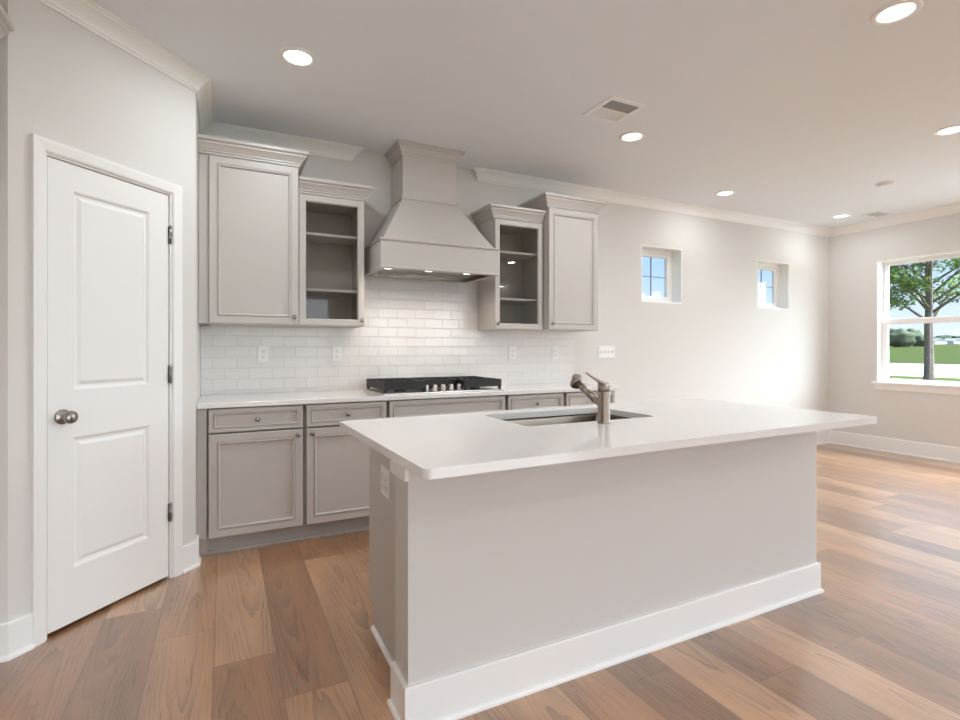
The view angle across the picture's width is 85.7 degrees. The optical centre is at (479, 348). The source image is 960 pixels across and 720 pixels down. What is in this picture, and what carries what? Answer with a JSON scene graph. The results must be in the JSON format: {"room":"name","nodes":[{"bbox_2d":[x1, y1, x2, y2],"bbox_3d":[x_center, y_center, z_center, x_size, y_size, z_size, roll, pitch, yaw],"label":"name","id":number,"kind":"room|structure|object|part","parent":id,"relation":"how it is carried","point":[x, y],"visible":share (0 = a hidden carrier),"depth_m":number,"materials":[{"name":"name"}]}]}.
{"room":"kitchen","nodes":[
{"label":"kitchen","id":0,"kind":"room"},
{"bbox_2d":[0,0,7,623],"bbox_3d":[-2.403,-0.153,1.848,1.132,2.770,0.100,0,0,-26],"label":"wall","id":1,"kind":"structure","parent":0,"point":[4,41],"depth_m":2.05,"materials":[{"name":"white paint"}]},
{"bbox_2d":[0,613,34,662],"bbox_3d":[-2.356,1.160,1.835,1.206,0.143,0.084,0,0,-26],"label":"baseboard","id":2,"kind":"structure","parent":1,"relation":"attached to","point":[16,636],"depth_m":2.07,"materials":[{"name":"white paint"}]},
{"bbox_2d":[8,0,195,621],"bbox_3d":[-1.790,-0.153,2.506,0.100,2.770,0.914,0,0,17],"label":"wall","id":3,"kind":"structure","parent":0,"point":[68,85],"depth_m":2.26,"materials":[{"name":"white paint"}]},
{"bbox_2d":[30,134,182,646],"bbox_3d":[-1.762,0.175,2.484,0.166,2.113,0.729,0,0,17],"label":"door","id":4,"kind":"structure","parent":3,"relation":"in","point":[106,236],"depth_m":2.41,"materials":[{"name":"white paint"}]},
{"bbox_3d":[-1.785,0.299,2.241,0.068,0.066,0.066,0,0,17],"label":"knob","id":5,"kind":"part","parent":4,"relation":"part of","materials":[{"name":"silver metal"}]},
{"bbox_3d":[-1.766,0.684,2.481,0.035,0.577,0.377,0,0,17],"label":"panel","id":6,"kind":"part","parent":4,"relation":"part of","materials":[{"name":"white paint"}]},
{"bbox_3d":[-1.766,-0.256,2.481,0.035,0.884,0.377,0,0,17],"label":"panel","id":7,"kind":"part","parent":4,"relation":"part of","materials":[{"name":"white paint"}]},
{"bbox_2d":[183,535,200,573],"bbox_3d":[-1.615,1.160,2.927,0.063,0.143,0.206,0,0,-4],"label":"baseboard","id":8,"kind":"structure","parent":3,"relation":"attached to","point":[191,558],"depth_m":2.88,"materials":[{"name":"white paint"}]},
{"bbox_2d":[38,0,363,160],"bbox_3d":[-1.883,-1.493,2.729,0.775,0.090,3.093,0,0,26],"label":"trim","id":9,"kind":"structure","parent":3,"relation":"attached to","point":[88,14],"depth_m":2.79,"materials":[{"name":"white paint"}]},
{"bbox_2d":[196,100,200,534],"bbox_3d":[-1.808,-0.153,3.216,0.100,2.770,0.690,0,0,-26],"label":"wall","id":10,"kind":"structure","parent":0,"point":[198,325],"depth_m":3.14,"materials":[{"name":"white paint"}]},
{"bbox_2d":[198,134,309,326],"bbox_3d":[-1.521,-0.728,3.490,0.651,1.148,0.449,0,0,-26],"label":"upper cabinet","id":11,"kind":"object","parent":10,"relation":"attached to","point":[248,191],"visible":1,"depth_m":3.31,"materials":[{"name":"grey paint"}]},
{"bbox_3d":[-1.448,-0.679,3.333,0.527,1.044,0.023,0,0,-26],"label":"cabinet door","id":12,"kind":"part","parent":11,"relation":"part of","materials":[{"name":"grey paint"}]},
{"bbox_3d":[-1.521,-1.256,3.490,0.651,0.093,0.449,0,0,-26],"label":"crown","id":13,"kind":"part","parent":11,"relation":"part of","materials":[{"name":"grey paint"}]},
{"bbox_2d":[0,443,959,719],"bbox_3d":[2.575,1.282,0.621,9.366,0.100,9.629,0,0,-26],"label":"floor","id":14,"kind":"structure","parent":0,"point":[280,631],"depth_m":2.13,"materials":[{"name":"brown wood"}]},
{"bbox_2d":[197,404,302,554],"bbox_3d":[-1.504,0.792,3.394,0.598,0.879,0.637,0,0,-26],"label":"base cabinet","id":15,"kind":"object","parent":14,"relation":"on","point":[250,459],"visible":0.99,"depth_m":3.14,"materials":[{"name":"grey paint"}]},
{"bbox_3d":[-1.356,0.430,3.152,0.527,0.140,0.023,0,0,-26],"label":"drawer","id":16,"kind":"part","parent":15,"relation":"part of","materials":[{"name":"grey paint"}]},
{"bbox_3d":[-1.356,0.814,3.152,0.527,0.609,0.023,0,0,-26],"label":"cabinet door","id":17,"kind":"part","parent":15,"relation":"part of","materials":[{"name":"grey paint"}]},
{"bbox_2d":[196,382,619,408],"bbox_3d":[-0.363,0.336,3.955,3.141,0.030,0.626,0,0,-26],"label":"countertop","id":18,"kind":"structure","parent":15,"relation":"on","point":[333,396],"depth_m":3.52,"materials":[{"name":"white stone"}]},
{"bbox_2d":[365,376,502,394],"bbox_3d":[-0.353,0.278,3.959,0.930,0.086,0.510,0,0,-26],"label":"cooktop","id":19,"kind":"object","parent":18,"relation":"in","point":[415,385],"visible":1,"depth_m":3.83,"materials":[{"name":"black metal"}]},
{"bbox_3d":[-0.330,0.288,3.765,0.045,0.046,0.045,0,0,-26],"label":"knob","id":20,"kind":"part","parent":19,"relation":"part of","materials":[{"name":"silver metal"}]},
{"bbox_3d":[-0.271,0.288,3.793,0.045,0.046,0.045,0,0,-26],"label":"knob","id":21,"kind":"part","parent":19,"relation":"part of","materials":[{"name":"silver metal"}]},
{"bbox_3d":[-0.213,0.288,3.822,0.045,0.046,0.045,0,0,-26],"label":"knob","id":22,"kind":"part","parent":19,"relation":"part of","materials":[{"name":"silver metal"}]},
{"bbox_3d":[-0.155,0.288,3.851,0.045,0.046,0.045,0,0,-26],"label":"knob","id":23,"kind":"part","parent":19,"relation":"part of","materials":[{"name":"silver metal"}]},
{"bbox_2d":[303,401,385,539],"bbox_3d":[-0.993,0.792,3.646,0.537,0.879,0.637,0,0,-26],"label":"base cabinet","id":24,"kind":"object","parent":14,"relation":"on","point":[335,462],"visible":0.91,"depth_m":3.36,"materials":[{"name":"grey paint"}]},
{"bbox_3d":[-0.868,0.814,3.394,0.517,0.609,0.023,0,0,-26],"label":"cabinet door","id":25,"kind":"part","parent":24,"relation":"part of","materials":[{"name":"grey paint"}]},
{"bbox_3d":[-0.868,0.430,3.394,0.517,0.140,0.023,0,0,-26],"label":"drawer","id":26,"kind":"part","parent":24,"relation":"part of","materials":[{"name":"grey paint"}]},
{"bbox_2d":[385,395,504,417],"bbox_3d":[-0.339,0.792,3.970,0.919,0.879,0.637,0,0,-26],"label":"base cabinet","id":27,"kind":"object","parent":14,"relation":"on","point":[452,405],"visible":0.11,"depth_m":3.70,"materials":[{"name":"grey paint"}]},
{"bbox_2d":[502,392,563,409],"bbox_3d":[0.316,0.792,4.294,0.528,0.879,0.637,0,0,-26],"label":"base cabinet","id":28,"kind":"object","parent":14,"relation":"on","point":[539,400],"visible":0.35,"depth_m":4.03,"materials":[{"name":"grey paint"}]},
{"bbox_2d":[560,390,614,405],"bbox_3d":[0.793,0.792,4.530,0.521,0.879,0.637,0,0,-26],"label":"base cabinet","id":29,"kind":"object","parent":14,"relation":"on","point":[570,398],"visible":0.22,"depth_m":4.22,"materials":[{"name":"grey paint"}]},
{"bbox_2d":[369,431,823,719],"bbox_3d":[0.572,0.791,2.477,2.209,0.880,0.792,0,0,-26],"label":"kitchen island","id":30,"kind":"object","parent":14,"relation":"on","point":[488,590],"visible":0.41,"depth_m":1.99,"materials":[{"name":"grey paint"}]},
{"bbox_3d":[-0.198,0.739,2.497,0.678,0.759,0.023,0,0,-26],"label":"cabinet door","id":31,"kind":"part","parent":30,"relation":"part of","materials":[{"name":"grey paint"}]},
{"bbox_3d":[-0.364,1.223,2.048,0.013,0.018,0.486,0,0,-26],"label":"shoe moulding","id":32,"kind":"part","parent":30,"relation":"part of","materials":[{"name":"white paint"}]},
{"bbox_2d":[381,465,389,500],"bbox_3d":[-0.384,0.542,2.092,0.009,0.118,0.120,0,0,-26],"label":"electrical outlet","id":33,"kind":"object","parent":30,"relation":"attached to","point":[385,472],"visible":1,"depth_m":2.07,"materials":[{"name":"white plastic"}]},
{"bbox_3d":[-0.247,0.389,1.734,0.066,0.076,0.162,0,0,-26],"label":"trim","id":34,"kind":"part","parent":30,"relation":"part of","materials":[{"name":"white paint"}]},
{"bbox_3d":[0.707,1.158,2.204,2.209,0.147,0.183,0,0,-26],"label":"baseboard","id":35,"kind":"part","parent":30,"relation":"part of","materials":[{"name":"white paint"}]},
{"bbox_2d":[340,398,876,479],"bbox_3d":[0.622,0.335,2.350,2.270,0.030,1.028,0,0,-28],"label":"island countertop","id":36,"kind":"structure","parent":30,"relation":"on","point":[431,447],"depth_m":1.99,"materials":[{"name":"white stone"}]},
{"bbox_2d":[504,413,627,425],"bbox_3d":[0.422,0.450,2.463,0.763,0.198,0.462,0,0,-26],"label":"sink","id":37,"kind":"object","parent":36,"relation":"in","point":[549,420],"visible":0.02,"depth_m":2.68,"materials":[{"name":"silver metal"}]},
{"bbox_2d":[570,372,610,423],"bbox_3d":[0.487,0.213,2.306,0.057,0.215,0.254,0,0,-26],"label":"faucet","id":38,"kind":"object","parent":36,"relation":"on","point":[602,401],"visible":1,"depth_m":2.20,"materials":[{"name":"silver metal"}]},
{"bbox_3d":[0.483,0.198,2.315,0.033,0.127,0.209,0,0,-26],"label":"spout","id":39,"kind":"part","parent":38,"relation":"part of","materials":[{"name":"silver metal"}]},
{"bbox_3d":[0.504,0.131,2.273,0.022,0.050,0.114,0,0,-26],"label":"lever","id":40,"kind":"part","parent":38,"relation":"part of","materials":[{"name":"silver metal"}]},
{"bbox_2d":[201,151,828,430],"bbox_3d":[0.485,-0.153,4.842,9.366,2.770,0.210,0,0,-26],"label":"wall","id":41,"kind":"structure","parent":0,"point":[716,344],"depth_m":5.16,"materials":[{"name":"white paint"}]},
{"bbox_2d":[258,346,267,362],"bbox_3d":[-1.555,0.044,3.709,0.072,0.118,0.009,0,0,-26],"label":"electrical outlet","id":42,"kind":"object","parent":41,"relation":"attached to","point":[262,350],"visible":1,"depth_m":3.71,"materials":[{"name":"white plastic"}]},
{"bbox_2d":[294,176,374,327],"bbox_3d":[-1.063,-0.655,3.758,0.517,1.002,0.374,0,0,-26],"label":"upper cabinet","id":43,"kind":"object","parent":41,"relation":"attached to","point":[330,213],"visible":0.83,"depth_m":3.84,"materials":[{"name":"grey paint"}]},
{"bbox_2d":[306,232,356,245],"bbox_3d":[-1.111,-0.798,3.780,0.406,0.018,0.252,0,0,-26],"label":"shelf","id":44,"kind":"object","parent":43,"relation":"attached to","point":[313,239],"depth_m":3.79,"materials":[{"name":"grey paint"}]},
{"bbox_2d":[306,288,356,295],"bbox_3d":[-1.111,-0.408,3.780,0.406,0.018,0.252,0,0,-26],"label":"shelf","id":45,"kind":"object","parent":43,"relation":"attached to","point":[309,291],"depth_m":3.73,"materials":[{"name":"grey paint"}]},
{"bbox_3d":[-1.034,-0.605,3.626,0.446,0.895,0.019,0,0,-26],"label":"cabinet door","id":46,"kind":"part","parent":43,"relation":"part of","materials":[{"name":"grey paint"}]},
{"bbox_3d":[-1.063,-1.108,3.758,0.517,0.096,0.374,0,0,-26],"label":"crown","id":47,"kind":"part","parent":43,"relation":"part of","materials":[{"name":"grey paint"}]},
{"bbox_2d":[332,346,341,361],"bbox_3d":[-1.088,0.044,3.940,0.072,0.118,0.009,0,0,-26],"label":"electrical outlet","id":48,"kind":"object","parent":41,"relation":"attached to","point":[336,350],"visible":1,"depth_m":3.94,"materials":[{"name":"white plastic"}]},
{"bbox_2d":[364,139,499,282],"bbox_3d":[-0.387,-1.045,3.984,0.935,0.982,0.551,0,0,-26],"label":"range hood","id":49,"kind":"object","parent":41,"relation":"attached to","point":[424,234],"visible":0.98,"depth_m":3.89,"materials":[{"name":"grey paint"}]},
{"bbox_3d":[-0.443,-1.128,4.096,0.463,0.018,0.302,0,0,-26],"label":"neck moulding","id":50,"kind":"part","parent":49,"relation":"part of","materials":[{"name":"grey paint"}]},
{"bbox_3d":[-0.434,-1.490,4.078,0.543,0.093,0.342,0,0,-26],"label":"crown","id":51,"kind":"part","parent":49,"relation":"part of","materials":[{"name":"grey paint"}]},
{"bbox_3d":[-0.388,-0.563,3.985,0.931,0.018,0.549,0,0,-26],"label":"rail","id":52,"kind":"part","parent":49,"relation":"part of","materials":[{"name":"silver metal"}]},
{"bbox_2d":[470,203,545,330],"bbox_3d":[0.237,-0.655,4.402,0.529,1.002,0.374,0,0,-26],"label":"upper cabinet","id":53,"kind":"object","parent":41,"relation":"attached to","point":[512,300],"visible":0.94,"depth_m":4.40,"materials":[{"name":"grey paint"}]},
{"bbox_3d":[0.237,-1.108,4.402,0.529,0.096,0.374,0,0,-26],"label":"crown","id":54,"kind":"part","parent":53,"relation":"part of","materials":[{"name":"grey paint"}]},
{"bbox_2d":[500,250,536,259],"bbox_3d":[0.248,-0.798,4.453,0.418,0.018,0.252,0,0,-26],"label":"shelf","id":55,"kind":"object","parent":53,"relation":"attached to","point":[504,255],"depth_m":4.46,"materials":[{"name":"grey paint"}]},
{"bbox_2d":[500,298,536,303],"bbox_3d":[0.248,-0.408,4.453,0.418,0.018,0.252,0,0,-26],"label":"shelf","id":56,"kind":"object","parent":53,"relation":"attached to","point":[502,300],"depth_m":4.43,"materials":[{"name":"grey paint"}]},
{"bbox_3d":[0.324,-0.605,4.299,0.458,0.895,0.019,0,0,-26],"label":"cabinet door","id":57,"kind":"part","parent":53,"relation":"part of","materials":[{"name":"grey paint"}]},
{"bbox_2d":[509,346,515,359],"bbox_3d":[0.288,0.044,4.622,0.072,0.118,0.009,0,0,-26],"label":"electrical outlet","id":58,"kind":"object","parent":41,"relation":"attached to","point":[512,349],"visible":1,"depth_m":4.62,"materials":[{"name":"white plastic"}]},
{"bbox_2d":[552,347,557,358],"bbox_3d":[0.702,0.044,4.827,0.072,0.118,0.009,0,0,-26],"label":"electrical outlet","id":59,"kind":"object","parent":41,"relation":"attached to","point":[554,349],"visible":1,"depth_m":4.82,"materials":[{"name":"white plastic"}]},
{"bbox_2d":[518,192,607,331],"bbox_3d":[0.731,-0.720,4.604,0.653,1.131,0.451,0,0,-26],"label":"upper cabinet","id":60,"kind":"object","parent":41,"relation":"attached to","point":[570,223],"visible":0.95,"depth_m":4.44,"materials":[{"name":"grey paint"}]},
{"bbox_3d":[0.731,-1.237,4.604,0.653,0.096,0.451,0,0,-26],"label":"crown","id":61,"kind":"part","parent":60,"relation":"part of","materials":[{"name":"grey paint"}]},
{"bbox_3d":[0.808,-0.669,4.450,0.518,1.024,0.023,0,0,-26],"label":"cabinet door","id":62,"kind":"part","parent":60,"relation":"part of","materials":[{"name":"grey paint"}]},
{"bbox_2d":[598,346,614,357],"bbox_3d":[1.242,0.038,5.101,0.200,0.109,0.016,0,0,-26],"label":"switch plate","id":63,"kind":"object","parent":41,"relation":"attached to","point":[603,351],"visible":1,"depth_m":5.09,"materials":[{"name":"white plastic"}]},
{"bbox_2d":[641,245,681,303],"bbox_3d":[1.873,-0.771,5.535,0.577,0.589,0.199,0,0,-26],"label":"window","id":64,"kind":"structure","parent":41,"relation":"in","point":[672,257],"depth_m":5.61,"materials":[{"name":"white paint"}]},
{"bbox_3d":[1.852,-0.771,5.577,0.553,0.565,0.045,0,0,-26],"label":"sash","id":65,"kind":"part","parent":64,"relation":"part of","materials":[{"name":"white paint"}]},
{"bbox_2d":[474,167,959,236],"bbox_3d":[2.575,-1.493,0.621,8.966,0.090,9.229,0,0,-26],"label":"trim","id":66,"kind":"structure","parent":41,"relation":"attached to","point":[483,175],"depth_m":5.53,"materials":[{"name":"white paint"}]},
{"bbox_2d":[758,260,788,309],"bbox_3d":[3.505,-0.761,6.343,0.596,0.574,0.199,0,0,-26],"label":"window","id":67,"kind":"structure","parent":41,"relation":"in","point":[780,270],"depth_m":6.43,"materials":[{"name":"white paint"}]},
{"bbox_3d":[3.484,-0.761,6.385,0.572,0.550,0.045,0,0,-26],"label":"sash","id":68,"kind":"part","parent":67,"relation":"part of","materials":[{"name":"white paint"}]},
{"bbox_2d":[816,430,959,462],"bbox_3d":[3.106,1.149,5.058,4.076,0.166,1.749,0,0,-26],"label":"baseboard","id":69,"kind":"structure","parent":41,"relation":"attached to","point":[904,447],"depth_m":6.10,"materials":[{"name":"white paint"}]},
{"bbox_2d":[91,0,959,227],"bbox_3d":[2.575,-1.613,0.621,9.366,0.150,9.629,0,0,-26],"label":"ceiling","id":70,"kind":"structure","parent":0,"point":[798,109],"depth_m":3.02,"materials":[{"name":"white paint"}]},
{"bbox_2d":[279,47,316,66],"bbox_3d":[-0.962,-1.534,2.734,0.189,0.008,0.189,0,0,-26],"label":"recessed light","id":71,"kind":"object","parent":70,"relation":"in","point":[295,56],"visible":1,"depth_m":2.72,"materials":[{"name":"white paint"}]},
{"bbox_2d":[582,96,646,123],"bbox_3d":[0.865,-1.534,3.343,0.284,0.008,0.284,0,0,-26],"label":"ceiling vent","id":72,"kind":"object","parent":70,"relation":"in","point":[613,109],"visible":1,"depth_m":3.33,"materials":[{"name":"white metal"}]},
{"bbox_2d":[591,109,620,119],"bbox_3d":[0.839,-1.537,3.396,0.222,0.003,0.104,0,0,-26],"label":"grille","id":73,"kind":"object","parent":72,"relation":"attached to","point":[602,114],"depth_m":3.39,"materials":[{"name":"grey metal"}]},
{"bbox_2d":[602,100,637,113],"bbox_3d":[0.891,-1.536,3.290,0.222,0.004,0.104,0,0,-26],"label":"grille","id":74,"kind":"object","parent":72,"relation":"attached to","point":[616,106],"depth_m":3.30,"materials":[{"name":"grey metal"}]},
{"bbox_2d":[619,131,645,141],"bbox_3d":[1.105,-1.534,3.761,0.189,0.008,0.189,0,0,-26],"label":"recessed light","id":75,"kind":"object","parent":70,"relation":"in","point":[632,136],"visible":1,"depth_m":3.75,"materials":[{"name":"white plastic"}]},
{"bbox_2d":[715,190,735,195],"bbox_3d":[2.429,-1.534,5.130,0.189,0.008,0.189,0,0,-26],"label":"recessed light","id":76,"kind":"object","parent":70,"relation":"in","point":[725,192],"visible":1,"depth_m":5.12,"materials":[{"name":"white"}]},
{"bbox_2d":[831,214,850,217],"bbox_3d":[4.202,-1.534,6.024,0.189,0.008,0.189,0,0,-26],"label":"recessed light","id":77,"kind":"object","parent":70,"relation":"in","point":[839,215],"visible":1,"depth_m":6.02,"materials":[{"name":"white"}]},
{"bbox_2d":[862,211,891,217],"bbox_3d":[4.558,-1.535,5.939,0.280,0.006,0.180,0,0,-26],"label":"ceiling vent","id":78,"kind":"object","parent":70,"relation":"in","point":[876,214],"visible":1,"depth_m":5.94,"materials":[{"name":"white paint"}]},
{"bbox_2d":[876,181,894,187],"bbox_3d":[3.772,-1.521,4.820,0.140,0.035,0.140,0,0,-26],"label":"smoke detector","id":79,"kind":"object","parent":70,"relation":"attached to","point":[884,184],"visible":1,"depth_m":4.79,"materials":[{"name":"white plastic"}]},
{"bbox_2d":[870,0,922,25],"bbox_3d":[1.904,-1.534,2.369,0.189,0.008,0.189,0,0,-26],"label":"recessed light","id":80,"kind":"object","parent":70,"relation":"in","point":[900,10],"visible":1,"depth_m":2.36,"materials":[{"name":"white plastic"}]},
{"bbox_2d":[933,124,959,135],"bbox_3d":[3.321,-1.534,3.649,0.189,0.008,0.189,0,0,-26],"label":"recessed light","id":81,"kind":"object","parent":70,"relation":"in","point":[953,129],"visible":1,"depth_m":3.66,"materials":[{"name":"white plastic"}]},
{"bbox_2d":[829,213,959,447],"bbox_3d":[6.682,-0.153,2.655,0.200,2.770,9.229,0,0,-26],"label":"wall","id":82,"kind":"structure","parent":0,"point":[931,418],"depth_m":6.30,"materials":[{"name":"white paint"}]},
{"bbox_2d":[871,250,959,394],"bbox_3d":[5.079,-0.275,5.854,0.235,1.548,1.046,0,0,-26],"label":"window","id":83,"kind":"structure","parent":82,"relation":"in","point":[884,382],"depth_m":6.09,"materials":[{"name":"white paint"}]},
{"bbox_3d":[4.998,0.452,5.814,0.055,0.093,1.046,0,0,-26],"label":"sill","id":84,"kind":"part","parent":83,"relation":"part of","materials":[{"name":"white paint"}]},
{"bbox_3d":[5.096,0.040,5.863,0.035,0.770,0.942,0,0,-26],"label":"sash","id":85,"kind":"part","parent":83,"relation":"part of","materials":[{"name":"white paint"}]},
{"bbox_3d":[5.132,-0.673,5.880,0.035,0.728,0.942,0,0,-26],"label":"sash","id":86,"kind":"part","parent":83,"relation":"part of","materials":[{"name":"white paint"}]},
{"label":"outside","id":87,"kind":"structure","parent":0,"visible":0},
{"bbox_2d":[889,344,959,364],"bbox_3d":[124.702,0.132,95.212,192.000,4.200,380.000,0,0,-26],"label":"field","id":88,"kind":"structure","parent":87,"point":[943,353],"depth_m":72.17,"materials":[{"name":"green plant"}]},
{"bbox_2d":[889,328,896,345],"bbox_3d":[105.667,-2.649,133.899,7.742,5.182,8.195,0,0,-26],"label":"tree","id":89,"kind":"object","parent":88,"relation":"on","point":[891,330],"visible":0.09,"depth_m":131.42,"materials":[{"name":"green plant"}]},
{"bbox_2d":[889,328,915,346],"bbox_3d":[96.826,-1.950,119.038,5.675,5.306,6.018,0,0,-26],"label":"tree","id":90,"kind":"object","parent":88,"relation":"on","point":[900,337],"visible":0.84,"depth_m":117.53,"materials":[{"name":"green plant"}]},
{"bbox_2d":[906,328,923,335],"bbox_3d":[115.295,-2.833,138.053,5.962,4.891,5.730,0,0,-26],"label":"tree","id":91,"kind":"object","parent":88,"relation":"on","point":[917,332],"visible":0.18,"depth_m":136.69,"materials":[{"name":"green plant"}]},
{"bbox_2d":[913,335,923,345],"bbox_3d":[103.973,-1.616,122.039,4.063,2.980,4.197,0,0,-26],"label":"tree","id":92,"kind":"object","parent":88,"relation":"on","point":[919,339],"visible":0.41,"depth_m":121.01,"materials":[{"name":"green plant"}]},
{"bbox_2d":[934,338,946,343],"bbox_3d":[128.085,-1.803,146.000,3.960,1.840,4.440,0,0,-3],"label":"house","id":93,"kind":"structure","parent":88,"relation":"on","point":[936,340],"depth_m":143.95,"materials":[{"name":"white"}]},
{"bbox_2d":[935,335,951,338],"bbox_3d":[150.790,-2.772,167.948,6.809,3.240,7.021,0,0,-26],"label":"tree","id":94,"kind":"object","parent":88,"relation":"on","point":[938,336],"visible":0.23,"depth_m":166.47,"materials":[{"name":"green plant"}]},
{"bbox_2d":[944,338,959,343],"bbox_3d":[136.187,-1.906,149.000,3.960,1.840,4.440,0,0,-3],"label":"house","id":95,"kind":"structure","parent":88,"relation":"on","point":[949,340],"depth_m":147.58,"materials":[{"name":"white"}]},
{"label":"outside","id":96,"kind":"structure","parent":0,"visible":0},
{"bbox_2d":[889,363,959,378],"bbox_3d":[29.012,1.547,42.259,26.500,0.210,290.000,0,0,-26],"label":"road","id":97,"kind":"structure","parent":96,"point":[895,369],"depth_m":33.42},
{"bbox_3d":[-1.533,-0.153,-1.412,0.200,2.770,9.229,0,0,-26],"label":"wall","id":98,"kind":"structure","parent":0,"visible":0},
{"bbox_2d":[0,4,14,39],"bbox_3d":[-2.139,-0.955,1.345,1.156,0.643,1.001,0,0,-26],"label":"crown molding","id":99,"kind":"structure","parent":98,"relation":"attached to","point":[6,25],"depth_m":2.00,"materials":[{"name":"grey paint"}]},
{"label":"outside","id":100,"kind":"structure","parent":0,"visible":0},
{"bbox_2d":[889,376,959,380],"bbox_3d":[-0.269,1.552,-0.133,63.600,0.200,120.000,0,0,-26],"label":"lawn","id":101,"kind":"structure","parent":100,"point":[894,377],"depth_m":24.78,"materials":[{"name":"green plant"}]},
{"bbox_2d":[889,258,959,379],"bbox_3d":[20.057,-2.566,22.502,6.145,8.035,6.468,0,0,-26],"label":"tree","id":102,"kind":"object","parent":101,"relation":"on","point":[907,286],"visible":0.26,"depth_m":22.39,"materials":[{"name":"green plant"}]}
]}

